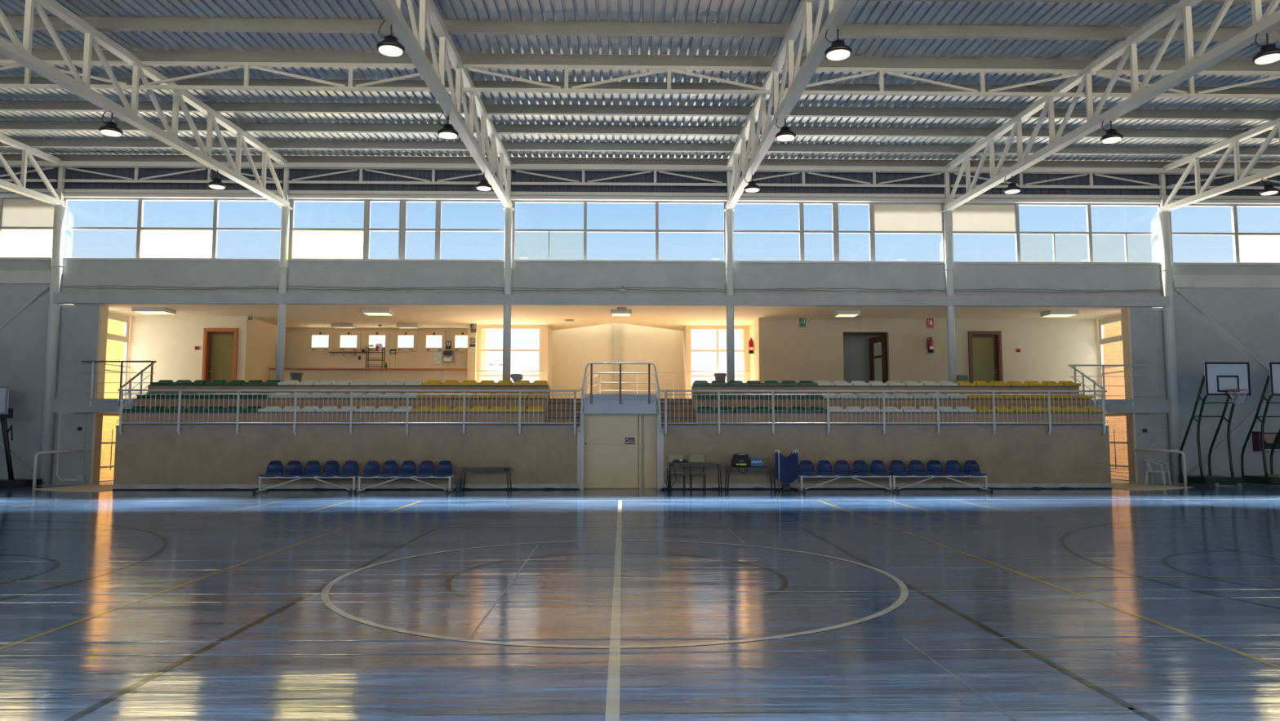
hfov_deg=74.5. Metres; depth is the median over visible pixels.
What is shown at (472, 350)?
wall
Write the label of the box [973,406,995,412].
seat
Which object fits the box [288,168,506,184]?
girder
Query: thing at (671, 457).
chair
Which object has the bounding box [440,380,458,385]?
seat
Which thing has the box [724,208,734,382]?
column
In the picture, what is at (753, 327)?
wall
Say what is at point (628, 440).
exit sign
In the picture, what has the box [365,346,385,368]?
wire rack
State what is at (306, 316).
ceiling
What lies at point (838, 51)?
lamp
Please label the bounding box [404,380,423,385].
seat
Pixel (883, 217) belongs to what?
window
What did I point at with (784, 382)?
seat
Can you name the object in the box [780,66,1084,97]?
girder
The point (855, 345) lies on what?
wall
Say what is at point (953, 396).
seat
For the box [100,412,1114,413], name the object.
floor
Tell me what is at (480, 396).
seat
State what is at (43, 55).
purlin
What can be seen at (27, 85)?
girder
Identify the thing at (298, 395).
seat
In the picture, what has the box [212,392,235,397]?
seat
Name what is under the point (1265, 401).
brace
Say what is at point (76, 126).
purlin
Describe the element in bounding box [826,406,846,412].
seat
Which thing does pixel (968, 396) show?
seat
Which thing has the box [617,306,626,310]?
emergency light
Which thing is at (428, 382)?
seat
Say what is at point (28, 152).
roof truss
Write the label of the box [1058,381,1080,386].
seat
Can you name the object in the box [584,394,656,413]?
bridge landing
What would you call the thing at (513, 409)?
seat
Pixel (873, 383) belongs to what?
seat
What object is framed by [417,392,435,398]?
seat
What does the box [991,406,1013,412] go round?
seat
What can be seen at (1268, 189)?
lamp
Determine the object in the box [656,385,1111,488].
grandstand
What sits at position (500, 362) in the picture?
mast
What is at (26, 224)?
window
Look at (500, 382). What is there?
seat
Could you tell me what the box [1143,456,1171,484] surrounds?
garden chair
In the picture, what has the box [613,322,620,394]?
column
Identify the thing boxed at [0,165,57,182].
girder
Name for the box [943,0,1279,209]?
roof truss
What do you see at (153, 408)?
seat
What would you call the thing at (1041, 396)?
seat
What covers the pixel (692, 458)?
chair
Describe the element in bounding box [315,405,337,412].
seat
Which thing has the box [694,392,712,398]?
seat
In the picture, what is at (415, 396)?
seat
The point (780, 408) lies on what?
seat
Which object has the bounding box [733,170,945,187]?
girder
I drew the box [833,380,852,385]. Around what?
seat
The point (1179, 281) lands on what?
ledge
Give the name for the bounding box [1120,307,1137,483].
door frame
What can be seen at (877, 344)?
door
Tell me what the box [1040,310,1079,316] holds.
ceiling light
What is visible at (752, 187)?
lamp
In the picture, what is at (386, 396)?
seat
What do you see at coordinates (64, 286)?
cable
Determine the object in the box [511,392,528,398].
seat
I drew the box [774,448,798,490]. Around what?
cot
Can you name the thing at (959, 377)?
waste bin
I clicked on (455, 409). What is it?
seat
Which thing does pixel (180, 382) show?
seat
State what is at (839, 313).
ceiling light
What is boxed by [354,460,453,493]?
bench
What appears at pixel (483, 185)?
lamp
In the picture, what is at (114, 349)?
brick wall
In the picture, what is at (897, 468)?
bench
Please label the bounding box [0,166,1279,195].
roof truss
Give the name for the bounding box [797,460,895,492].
bench
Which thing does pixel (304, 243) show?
window
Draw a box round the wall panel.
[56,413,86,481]
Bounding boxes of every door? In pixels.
[201,328,238,382]
[580,413,661,489]
[869,335,886,382]
[968,331,1003,382]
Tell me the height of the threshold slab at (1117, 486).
0.012 m
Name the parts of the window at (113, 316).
pull handle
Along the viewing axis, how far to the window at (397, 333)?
30.66 m
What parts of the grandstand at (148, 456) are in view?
skirting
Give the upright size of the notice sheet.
0.418 m
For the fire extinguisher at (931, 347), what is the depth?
27.77 m
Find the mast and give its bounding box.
[487,360,502,382]
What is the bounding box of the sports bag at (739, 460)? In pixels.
[731,453,751,473]
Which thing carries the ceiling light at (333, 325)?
attached to the ceiling at (306, 316)
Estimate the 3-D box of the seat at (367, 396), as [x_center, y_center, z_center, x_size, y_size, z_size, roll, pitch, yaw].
[-7.538,0.984,23.705,0.486,0.172,0.410,0,-5,-1]
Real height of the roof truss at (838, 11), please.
2.617 m
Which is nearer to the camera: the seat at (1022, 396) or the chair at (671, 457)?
the chair at (671, 457)
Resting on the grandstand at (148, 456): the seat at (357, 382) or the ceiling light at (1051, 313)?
the seat at (357, 382)
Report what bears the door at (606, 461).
on the floor at (587, 604)
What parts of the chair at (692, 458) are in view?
leg, backrest, seat, seat frame, leg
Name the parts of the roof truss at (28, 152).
post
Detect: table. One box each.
[459,466,511,491]
[666,462,722,491]
[724,466,775,491]
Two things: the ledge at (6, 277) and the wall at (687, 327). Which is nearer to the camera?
the ledge at (6, 277)
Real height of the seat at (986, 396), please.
0.172 m
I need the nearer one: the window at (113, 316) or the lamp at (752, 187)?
the lamp at (752, 187)
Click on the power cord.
(673, 465)
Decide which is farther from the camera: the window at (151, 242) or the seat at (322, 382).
the window at (151, 242)
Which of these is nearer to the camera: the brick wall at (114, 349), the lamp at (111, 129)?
the lamp at (111, 129)
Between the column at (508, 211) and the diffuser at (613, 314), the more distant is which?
the diffuser at (613, 314)
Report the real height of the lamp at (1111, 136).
0.498 m
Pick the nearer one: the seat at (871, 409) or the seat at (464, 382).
the seat at (871, 409)
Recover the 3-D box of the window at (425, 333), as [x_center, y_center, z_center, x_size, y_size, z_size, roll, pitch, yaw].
[-7.509,-0.697,30.733,0.820,0.750,0.180,0,-5,-1]
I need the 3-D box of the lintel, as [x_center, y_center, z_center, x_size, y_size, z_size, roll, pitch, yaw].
[-0.570,-4.951,25.621,46.515,0.230,0.430,0,-5,-1]
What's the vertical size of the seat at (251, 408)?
0.172 m
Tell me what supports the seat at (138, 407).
on the grandstand at (148, 456)
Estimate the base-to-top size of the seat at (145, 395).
0.172 m
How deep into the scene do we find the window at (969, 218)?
25.75 m
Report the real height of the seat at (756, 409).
0.172 m
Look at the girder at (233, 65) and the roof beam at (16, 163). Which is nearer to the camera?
the girder at (233, 65)
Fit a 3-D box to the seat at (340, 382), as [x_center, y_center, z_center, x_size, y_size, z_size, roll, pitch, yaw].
[-8.583,0.644,24.333,0.486,0.172,0.410,0,-5,-1]
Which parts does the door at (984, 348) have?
glass panel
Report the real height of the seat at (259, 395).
0.172 m
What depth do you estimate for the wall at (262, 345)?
28.66 m
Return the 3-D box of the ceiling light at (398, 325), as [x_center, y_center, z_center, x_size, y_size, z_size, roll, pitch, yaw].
[-8.160,-1.210,29.638,0.720,0.126,0.450,0,-5,-1]
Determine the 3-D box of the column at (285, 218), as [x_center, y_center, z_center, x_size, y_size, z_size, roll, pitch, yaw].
[-10.591,-1.725,24.913,0.300,5.725,0.300,0,-5,-1]
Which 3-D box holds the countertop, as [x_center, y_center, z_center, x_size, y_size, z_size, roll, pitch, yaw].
[-9.479,0.898,29.387,6.840,1.230,0.400,0,-5,-1]
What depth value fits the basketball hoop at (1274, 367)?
24.02 m
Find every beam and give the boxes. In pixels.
[0,160,1268,173]
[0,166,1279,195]
[49,293,1173,306]
[50,398,134,412]
[1091,399,1172,413]
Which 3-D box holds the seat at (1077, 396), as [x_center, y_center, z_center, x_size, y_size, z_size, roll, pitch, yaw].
[12.645,1.018,24.117,0.486,0.172,0.410,0,-5,-1]
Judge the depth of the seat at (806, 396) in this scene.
23.76 m
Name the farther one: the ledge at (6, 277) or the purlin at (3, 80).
the ledge at (6, 277)
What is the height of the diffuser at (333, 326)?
0.007 m
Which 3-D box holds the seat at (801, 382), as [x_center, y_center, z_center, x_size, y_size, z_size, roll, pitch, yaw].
[4.888,0.667,24.609,0.486,0.172,0.410,0,-5,-1]
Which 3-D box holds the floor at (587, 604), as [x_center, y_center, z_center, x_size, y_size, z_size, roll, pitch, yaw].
[-0.330,2.740,13.216,46.915,0.105,35.200,0,-5,-1]
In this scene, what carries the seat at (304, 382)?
on the grandstand at (148, 456)
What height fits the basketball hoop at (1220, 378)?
3.502 m
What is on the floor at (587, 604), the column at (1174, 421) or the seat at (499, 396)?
the column at (1174, 421)
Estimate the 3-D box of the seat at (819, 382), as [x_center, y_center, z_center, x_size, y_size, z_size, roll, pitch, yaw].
[5.405,0.668,24.619,0.486,0.172,0.410,0,-5,-1]
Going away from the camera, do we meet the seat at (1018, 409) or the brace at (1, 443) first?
the seat at (1018, 409)
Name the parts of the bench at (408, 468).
leg, seat, seat, seat, seat, seat, leg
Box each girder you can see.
[0,59,132,89]
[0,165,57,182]
[62,166,283,183]
[140,61,454,92]
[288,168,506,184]
[462,63,771,94]
[511,168,726,186]
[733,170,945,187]
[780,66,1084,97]
[950,172,1162,188]
[1092,69,1279,98]
[1165,173,1279,189]
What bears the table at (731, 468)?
on the floor at (587, 604)
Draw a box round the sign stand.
[389,349,396,355]
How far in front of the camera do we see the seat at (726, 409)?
23.05 m
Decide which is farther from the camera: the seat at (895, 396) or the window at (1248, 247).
the window at (1248, 247)
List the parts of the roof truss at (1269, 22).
post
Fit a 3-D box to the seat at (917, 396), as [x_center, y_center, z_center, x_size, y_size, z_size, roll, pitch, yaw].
[7.999,1.010,24.022,0.486,0.172,0.410,0,-5,-1]
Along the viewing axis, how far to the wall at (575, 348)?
32.10 m
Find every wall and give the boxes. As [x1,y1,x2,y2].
[0,260,1279,484]
[69,303,124,480]
[125,315,249,398]
[247,317,277,382]
[284,327,467,368]
[466,324,477,381]
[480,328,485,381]
[548,326,553,398]
[552,323,681,398]
[681,326,685,398]
[685,325,750,398]
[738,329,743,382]
[749,319,758,380]
[757,317,1101,399]
[843,332,888,382]
[1102,306,1158,479]
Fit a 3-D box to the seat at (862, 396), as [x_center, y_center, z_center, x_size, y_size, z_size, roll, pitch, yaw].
[6.450,1.008,23.990,0.486,0.172,0.410,0,-5,-1]
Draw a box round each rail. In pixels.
[0,191,1279,200]
[32,448,90,488]
[1128,448,1186,486]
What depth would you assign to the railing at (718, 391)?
22.82 m
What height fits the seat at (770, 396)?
0.172 m
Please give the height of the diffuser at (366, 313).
0.007 m
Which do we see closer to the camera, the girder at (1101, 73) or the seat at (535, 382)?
the girder at (1101, 73)
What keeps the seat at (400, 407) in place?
on the grandstand at (148, 456)
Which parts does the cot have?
leg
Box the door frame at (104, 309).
[89,304,108,484]
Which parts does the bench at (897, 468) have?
leg, seat, seat, seat, seat, seat, leg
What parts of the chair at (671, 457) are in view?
backrest, seat frame, seat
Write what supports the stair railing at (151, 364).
attached to the floor at (100, 412)
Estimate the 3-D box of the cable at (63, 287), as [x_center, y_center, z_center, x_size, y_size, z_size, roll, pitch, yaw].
[-0.566,-2.100,25.200,33.001,0.066,0.013,0,-5,-1]
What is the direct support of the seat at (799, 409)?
on the grandstand at (1018, 455)
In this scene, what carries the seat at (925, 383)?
on the grandstand at (1018, 455)
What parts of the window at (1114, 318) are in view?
pull handle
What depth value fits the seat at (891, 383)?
24.46 m
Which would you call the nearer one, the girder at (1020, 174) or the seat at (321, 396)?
the seat at (321, 396)
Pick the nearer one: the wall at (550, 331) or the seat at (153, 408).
the seat at (153, 408)
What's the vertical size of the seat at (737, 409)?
0.172 m
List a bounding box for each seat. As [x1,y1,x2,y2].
[123,405,149,411]
[137,392,161,397]
[142,405,168,411]
[150,379,173,385]
[155,392,178,397]
[161,405,186,411]
[168,379,191,385]
[175,392,198,397]
[181,405,205,411]
[186,379,209,385]
[193,392,217,397]
[200,405,224,412]
[204,379,227,385]
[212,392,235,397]
[219,405,244,412]
[222,379,245,385]
[231,392,253,397]
[239,405,262,412]
[241,380,262,385]
[249,392,271,397]
[257,405,281,412]
[259,380,280,385]
[268,392,290,397]
[277,380,298,385]
[277,405,299,412]
[286,392,308,397]
[296,380,316,385]
[296,405,318,412]
[305,392,327,398]
[314,380,334,385]
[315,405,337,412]
[324,392,345,398]
[332,380,352,385]
[334,405,356,412]
[342,392,364,398]
[350,380,370,385]
[354,405,375,412]
[361,392,382,398]
[368,380,387,385]
[373,405,394,412]
[380,392,399,398]
[386,380,405,385]
[392,405,413,412]
[398,392,418,398]
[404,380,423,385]
[411,405,431,412]
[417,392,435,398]
[422,380,441,385]
[430,405,449,412]
[435,392,454,398]
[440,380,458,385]
[449,406,468,412]
[455,392,473,398]
[458,380,476,385]
[468,406,488,412]
[472,392,491,398]
[476,380,494,385]
[487,406,506,412]
[491,392,510,398]
[494,380,512,385]
[506,406,525,412]
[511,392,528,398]
[512,380,530,385]
[525,406,545,412]
[528,392,546,398]
[530,380,549,386]
[692,380,710,386]
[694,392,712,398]
[697,406,714,412]
[710,380,728,385]
[712,392,731,398]
[715,406,733,412]
[728,380,746,385]
[731,392,749,398]
[733,406,752,412]
[746,380,764,385]
[749,392,767,398]
[752,406,771,412]
[764,380,781,385]
[767,392,786,398]
[771,406,790,412]
[781,380,799,385]
[786,392,804,398]
[789,406,808,412]
[798,380,817,385]
[804,392,822,398]
[808,406,826,412]
[816,380,835,385]
[822,392,840,398]
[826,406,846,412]
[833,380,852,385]
[840,392,858,398]
[844,406,865,412]
[850,380,870,386]
[857,392,876,398]
[862,406,883,412]
[868,380,888,386]
[875,392,894,398]
[881,406,902,412]
[885,380,905,386]
[893,393,913,398]
[899,406,921,412]
[902,380,923,386]
[911,393,931,398]
[918,406,937,412]
[920,381,940,386]
[928,393,949,398]
[936,406,958,412]
[937,381,958,386]
[946,393,967,398]
[955,381,975,386]
[955,406,977,412]
[964,393,985,398]
[972,381,993,386]
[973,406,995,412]
[982,393,1002,398]
[989,381,1010,386]
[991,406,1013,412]
[1000,393,1021,398]
[1007,381,1028,386]
[1009,406,1032,412]
[1017,393,1039,398]
[1024,381,1045,386]
[1027,406,1051,412]
[1035,393,1057,398]
[1041,381,1063,386]
[1045,406,1069,412]
[1052,393,1075,398]
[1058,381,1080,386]
[1064,406,1088,412]
[1070,393,1093,398]
[1082,406,1106,412]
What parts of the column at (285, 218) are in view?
cap plate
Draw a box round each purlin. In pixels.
[0,16,1279,42]
[0,48,1279,71]
[0,76,1279,97]
[0,100,1279,120]
[0,120,1279,139]
[0,137,1279,155]
[0,153,1279,168]
[824,0,1279,4]
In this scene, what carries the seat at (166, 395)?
on the grandstand at (148, 456)
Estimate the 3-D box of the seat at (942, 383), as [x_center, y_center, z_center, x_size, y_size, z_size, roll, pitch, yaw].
[9.019,0.674,24.693,0.486,0.172,0.410,0,-5,-1]
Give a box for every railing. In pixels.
[80,360,156,422]
[117,389,576,435]
[574,362,666,431]
[586,372,678,398]
[661,389,1106,435]
[1068,364,1147,423]
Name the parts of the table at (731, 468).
leg, leg, apron rail, leg, leg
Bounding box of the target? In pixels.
[1252,431,1279,450]
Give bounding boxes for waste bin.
[288,372,302,382]
[510,373,523,382]
[713,373,726,381]
[956,374,968,381]
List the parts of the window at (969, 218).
pane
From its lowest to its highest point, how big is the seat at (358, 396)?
0.172 m
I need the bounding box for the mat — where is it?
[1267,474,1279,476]
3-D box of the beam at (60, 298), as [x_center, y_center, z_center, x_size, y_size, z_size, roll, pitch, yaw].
[-0.625,-1.798,25.089,33.325,0.300,0.210,0,-5,-1]
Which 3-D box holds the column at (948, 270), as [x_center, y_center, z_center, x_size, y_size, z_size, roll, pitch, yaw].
[9.340,-1.692,25.321,0.300,5.725,0.300,0,-5,-1]
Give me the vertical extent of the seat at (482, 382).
0.172 m
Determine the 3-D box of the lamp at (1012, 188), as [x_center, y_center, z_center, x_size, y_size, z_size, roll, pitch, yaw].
[9.484,-4.535,21.443,0.410,0.498,0.410,0,-5,-1]
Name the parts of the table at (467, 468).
leg, leg, apron rail, leg, leg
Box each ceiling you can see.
[0,0,1279,162]
[73,303,1151,330]
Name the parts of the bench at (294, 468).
leg, seat, seat, seat, seat, seat, leg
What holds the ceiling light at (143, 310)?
attached to the ceiling at (306, 316)
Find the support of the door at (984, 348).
in the wall at (787, 351)
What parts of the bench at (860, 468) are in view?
leg, seat, seat, seat, seat, seat, leg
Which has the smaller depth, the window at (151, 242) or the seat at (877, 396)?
the seat at (877, 396)
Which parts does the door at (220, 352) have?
glass panel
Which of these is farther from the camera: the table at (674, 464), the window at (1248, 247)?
the window at (1248, 247)
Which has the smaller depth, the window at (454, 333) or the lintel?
the lintel
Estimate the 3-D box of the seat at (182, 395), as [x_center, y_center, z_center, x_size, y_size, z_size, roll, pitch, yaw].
[-12.700,0.975,23.599,0.486,0.172,0.410,0,-5,-1]
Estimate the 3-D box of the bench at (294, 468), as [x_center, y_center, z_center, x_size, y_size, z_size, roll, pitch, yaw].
[-8.576,2.998,21.744,2.460,0.790,0.795,0,-5,-1]
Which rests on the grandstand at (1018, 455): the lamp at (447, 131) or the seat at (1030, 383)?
the seat at (1030, 383)
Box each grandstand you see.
[112,385,584,489]
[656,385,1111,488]
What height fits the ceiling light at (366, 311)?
0.126 m
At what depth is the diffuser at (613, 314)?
26.25 m
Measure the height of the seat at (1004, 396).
0.172 m
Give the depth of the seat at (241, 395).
23.43 m
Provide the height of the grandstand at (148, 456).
2.869 m
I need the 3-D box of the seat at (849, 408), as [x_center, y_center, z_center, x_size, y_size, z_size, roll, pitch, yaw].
[5.946,1.355,23.329,0.486,0.172,0.410,0,-5,-1]
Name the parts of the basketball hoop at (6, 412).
board frame, post, post, crank handle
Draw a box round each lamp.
[98,111,123,136]
[208,169,226,189]
[376,19,404,56]
[437,111,458,138]
[475,169,492,191]
[744,174,759,192]
[775,118,795,141]
[824,29,852,60]
[1003,176,1021,194]
[1100,120,1123,143]
[1252,33,1279,64]
[1259,177,1279,195]
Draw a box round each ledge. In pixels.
[0,271,50,284]
[1172,275,1279,288]
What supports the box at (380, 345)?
in the wire rack
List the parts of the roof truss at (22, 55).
post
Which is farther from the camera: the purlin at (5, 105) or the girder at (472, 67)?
the purlin at (5, 105)
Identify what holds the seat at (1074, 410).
on the grandstand at (1018, 455)
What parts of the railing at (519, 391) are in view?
post, post, post, post, rail, post, post, post, post, post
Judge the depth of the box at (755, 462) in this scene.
22.20 m
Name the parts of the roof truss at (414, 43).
post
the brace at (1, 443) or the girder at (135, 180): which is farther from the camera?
the girder at (135, 180)
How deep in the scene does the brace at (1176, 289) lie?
25.45 m
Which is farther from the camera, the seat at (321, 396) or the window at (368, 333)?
the window at (368, 333)
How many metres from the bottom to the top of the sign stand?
0.680 m
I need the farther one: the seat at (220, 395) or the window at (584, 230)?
the window at (584, 230)
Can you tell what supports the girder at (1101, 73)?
attached to the roof truss at (1269, 22)
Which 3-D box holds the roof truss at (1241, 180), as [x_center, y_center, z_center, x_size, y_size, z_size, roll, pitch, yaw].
[16.280,-5.777,11.273,0.200,2.617,29.057,0,-5,-1]
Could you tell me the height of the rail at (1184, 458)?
1.040 m
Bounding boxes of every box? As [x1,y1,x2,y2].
[375,343,382,351]
[749,457,763,466]
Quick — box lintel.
[0,188,1279,207]
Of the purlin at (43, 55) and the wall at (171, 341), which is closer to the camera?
the purlin at (43, 55)
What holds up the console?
on the table at (674, 464)
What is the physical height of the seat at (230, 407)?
0.172 m
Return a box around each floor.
[0,479,1279,720]
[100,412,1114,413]
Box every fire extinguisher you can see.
[748,337,753,353]
[926,336,933,352]
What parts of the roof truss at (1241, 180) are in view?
post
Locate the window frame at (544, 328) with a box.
[476,324,548,382]
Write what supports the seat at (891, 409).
on the grandstand at (1018, 455)
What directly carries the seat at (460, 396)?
on the grandstand at (148, 456)
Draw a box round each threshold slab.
[34,484,112,491]
[1111,483,1190,489]
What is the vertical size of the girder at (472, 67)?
0.580 m
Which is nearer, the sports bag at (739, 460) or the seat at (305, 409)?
the sports bag at (739, 460)
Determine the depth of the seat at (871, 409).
23.13 m
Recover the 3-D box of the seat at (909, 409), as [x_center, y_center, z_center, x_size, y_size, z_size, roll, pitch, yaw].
[7.495,1.357,23.361,0.486,0.172,0.410,0,-5,-1]
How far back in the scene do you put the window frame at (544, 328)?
29.77 m
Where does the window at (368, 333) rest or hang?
in the wall at (297, 355)
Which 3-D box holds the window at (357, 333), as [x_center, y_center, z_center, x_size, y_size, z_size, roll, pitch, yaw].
[-10.607,-0.702,30.670,0.854,0.750,0.180,0,-5,-1]
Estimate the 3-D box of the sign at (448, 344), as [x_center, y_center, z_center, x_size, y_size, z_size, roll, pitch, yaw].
[-6.991,-0.563,30.695,0.193,0.292,0.015,0,-5,-1]
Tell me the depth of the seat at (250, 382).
24.08 m
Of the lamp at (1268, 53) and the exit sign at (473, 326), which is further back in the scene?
the exit sign at (473, 326)
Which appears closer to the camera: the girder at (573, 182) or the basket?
the girder at (573, 182)
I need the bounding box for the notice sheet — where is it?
[433,351,441,363]
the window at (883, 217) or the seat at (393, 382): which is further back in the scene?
the window at (883, 217)
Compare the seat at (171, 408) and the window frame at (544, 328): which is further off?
the window frame at (544, 328)
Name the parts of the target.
plate, yellow panel, panel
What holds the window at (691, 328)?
in the wall at (687, 327)
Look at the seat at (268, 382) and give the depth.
24.09 m
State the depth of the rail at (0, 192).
25.36 m
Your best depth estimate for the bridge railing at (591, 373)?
22.70 m
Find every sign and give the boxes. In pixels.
[445,341,451,349]
[469,337,475,346]
[470,324,476,332]
[625,437,634,444]
[799,318,805,327]
[926,318,933,328]
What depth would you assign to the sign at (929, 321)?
27.98 m
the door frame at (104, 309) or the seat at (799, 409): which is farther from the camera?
the door frame at (104, 309)
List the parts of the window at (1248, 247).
pane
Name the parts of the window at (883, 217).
pane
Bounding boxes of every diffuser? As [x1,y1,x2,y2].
[136,311,173,314]
[333,326,354,328]
[363,312,391,315]
[612,313,630,315]
[835,314,857,316]
[1044,314,1076,316]
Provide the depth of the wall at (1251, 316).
25.26 m
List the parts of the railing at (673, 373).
post, rail, rail, post, post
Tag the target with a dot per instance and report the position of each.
(1268, 437)
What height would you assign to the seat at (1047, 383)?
0.172 m
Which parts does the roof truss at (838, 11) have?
post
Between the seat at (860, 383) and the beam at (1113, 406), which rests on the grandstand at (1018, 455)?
the seat at (860, 383)
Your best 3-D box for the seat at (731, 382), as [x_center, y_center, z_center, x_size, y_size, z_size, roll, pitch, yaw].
[2.824,0.664,24.566,0.486,0.172,0.410,0,-5,-1]
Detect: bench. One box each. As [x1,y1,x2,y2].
[253,460,359,493]
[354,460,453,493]
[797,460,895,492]
[888,459,993,492]
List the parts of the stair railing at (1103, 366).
post, post, rail, post, post, rail, rail, post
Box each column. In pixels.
[35,204,68,485]
[275,205,293,382]
[502,207,514,380]
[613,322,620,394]
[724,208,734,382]
[940,209,956,382]
[1155,210,1187,484]
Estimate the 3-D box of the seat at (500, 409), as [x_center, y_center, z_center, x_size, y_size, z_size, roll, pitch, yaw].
[-3.912,1.338,23.128,0.486,0.172,0.410,0,-5,-1]
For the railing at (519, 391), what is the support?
attached to the grandstand at (148, 456)
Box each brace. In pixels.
[0,284,49,328]
[0,441,38,478]
[1175,288,1269,371]
[1188,397,1268,475]
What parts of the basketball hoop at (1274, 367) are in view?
post, post, post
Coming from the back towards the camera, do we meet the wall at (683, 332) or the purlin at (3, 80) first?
the wall at (683, 332)
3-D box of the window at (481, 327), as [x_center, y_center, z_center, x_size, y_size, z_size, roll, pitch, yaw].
[-4.590,0.089,29.735,2.410,2.603,0.224,0,-5,-1]
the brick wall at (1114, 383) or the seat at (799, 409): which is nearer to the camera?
the seat at (799, 409)
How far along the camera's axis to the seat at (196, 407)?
23.07 m
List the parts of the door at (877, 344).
glass panel, glass panel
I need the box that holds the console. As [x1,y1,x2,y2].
[672,458,688,462]
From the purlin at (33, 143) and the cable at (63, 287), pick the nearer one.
the purlin at (33, 143)
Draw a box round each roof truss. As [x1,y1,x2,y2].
[0,0,289,206]
[0,133,65,205]
[373,0,512,207]
[725,0,857,208]
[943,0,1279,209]
[1158,117,1279,211]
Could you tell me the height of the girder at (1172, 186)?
0.510 m
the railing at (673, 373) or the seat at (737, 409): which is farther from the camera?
the railing at (673, 373)
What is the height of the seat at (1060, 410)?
0.172 m
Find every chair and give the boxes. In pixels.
[668,454,684,490]
[688,454,706,490]
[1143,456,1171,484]
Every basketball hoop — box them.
[0,386,42,486]
[1178,361,1251,486]
[1240,362,1279,485]
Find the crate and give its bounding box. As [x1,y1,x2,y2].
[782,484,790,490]
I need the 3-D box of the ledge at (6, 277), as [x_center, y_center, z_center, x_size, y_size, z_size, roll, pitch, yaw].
[-20.591,-2.461,24.843,6.458,0.380,0.090,0,-5,-1]
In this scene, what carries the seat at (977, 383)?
on the grandstand at (1018, 455)
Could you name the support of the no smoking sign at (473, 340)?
attached to the wall at (472, 350)
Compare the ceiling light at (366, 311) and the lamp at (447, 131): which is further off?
the ceiling light at (366, 311)
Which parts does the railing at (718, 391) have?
post, post, post, post, rail, post, post, post, post, post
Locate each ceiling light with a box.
[131,306,176,314]
[331,323,356,328]
[361,308,395,315]
[396,323,420,328]
[610,309,631,315]
[833,310,860,316]
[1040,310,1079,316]
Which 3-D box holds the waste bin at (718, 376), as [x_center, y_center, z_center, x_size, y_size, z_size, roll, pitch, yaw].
[2.417,0.775,25.327,0.385,0.770,0.385,0,-5,-1]
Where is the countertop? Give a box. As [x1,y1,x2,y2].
[268,368,466,382]
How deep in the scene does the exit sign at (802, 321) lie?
27.89 m
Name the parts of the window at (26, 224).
pane, pane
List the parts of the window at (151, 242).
pane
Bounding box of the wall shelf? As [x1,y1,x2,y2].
[328,351,365,355]
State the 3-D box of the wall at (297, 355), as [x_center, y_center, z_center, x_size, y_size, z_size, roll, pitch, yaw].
[-9.520,1.466,30.619,7.070,5.304,0.255,0,-5,-1]
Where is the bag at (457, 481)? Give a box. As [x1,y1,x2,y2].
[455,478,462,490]
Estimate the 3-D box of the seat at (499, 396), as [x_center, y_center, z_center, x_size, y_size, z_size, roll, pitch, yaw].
[-3.924,0.990,23.778,0.486,0.172,0.410,0,-5,-1]
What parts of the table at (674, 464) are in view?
leg, leg, apron rail, leg, leg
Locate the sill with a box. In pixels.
[0,257,1279,266]
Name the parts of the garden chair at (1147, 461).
leg, leg, arm frame, seat, leg, leg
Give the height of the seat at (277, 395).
0.172 m
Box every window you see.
[0,197,64,257]
[63,197,280,258]
[99,311,131,481]
[288,199,504,259]
[307,330,332,351]
[336,330,360,351]
[365,330,389,351]
[394,330,417,351]
[422,330,445,351]
[451,330,467,351]
[475,326,544,382]
[511,200,727,260]
[686,327,749,398]
[733,201,945,262]
[951,202,1159,262]
[1096,313,1128,480]
[1168,204,1279,262]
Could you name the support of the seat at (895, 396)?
on the grandstand at (1018, 455)
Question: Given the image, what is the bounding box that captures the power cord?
[658,465,676,490]
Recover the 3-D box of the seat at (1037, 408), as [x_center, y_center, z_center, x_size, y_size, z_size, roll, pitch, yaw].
[11.109,1.363,23.435,0.486,0.172,0.410,0,-5,-1]
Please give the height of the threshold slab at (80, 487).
0.012 m
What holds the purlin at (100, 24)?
attached to the ceiling at (740, 11)
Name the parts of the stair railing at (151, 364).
post, rail, rail, rail, rail, post, post, post, post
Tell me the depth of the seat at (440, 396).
23.55 m
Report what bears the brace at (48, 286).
attached to the column at (60, 211)
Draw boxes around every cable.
[62,287,1162,293]
[63,285,1161,291]
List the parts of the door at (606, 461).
post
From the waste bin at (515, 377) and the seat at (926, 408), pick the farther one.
the waste bin at (515, 377)
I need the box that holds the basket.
[366,357,383,360]
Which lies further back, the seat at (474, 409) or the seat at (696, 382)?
the seat at (696, 382)
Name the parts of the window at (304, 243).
pane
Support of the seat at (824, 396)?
on the grandstand at (1018, 455)
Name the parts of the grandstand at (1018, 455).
skirting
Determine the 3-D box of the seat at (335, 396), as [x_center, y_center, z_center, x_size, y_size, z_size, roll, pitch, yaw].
[-8.570,0.982,23.683,0.486,0.172,0.410,0,-5,-1]
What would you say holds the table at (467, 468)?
on the floor at (587, 604)
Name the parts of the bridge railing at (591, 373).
post, post, post, rail, rail, rail, rail, post, post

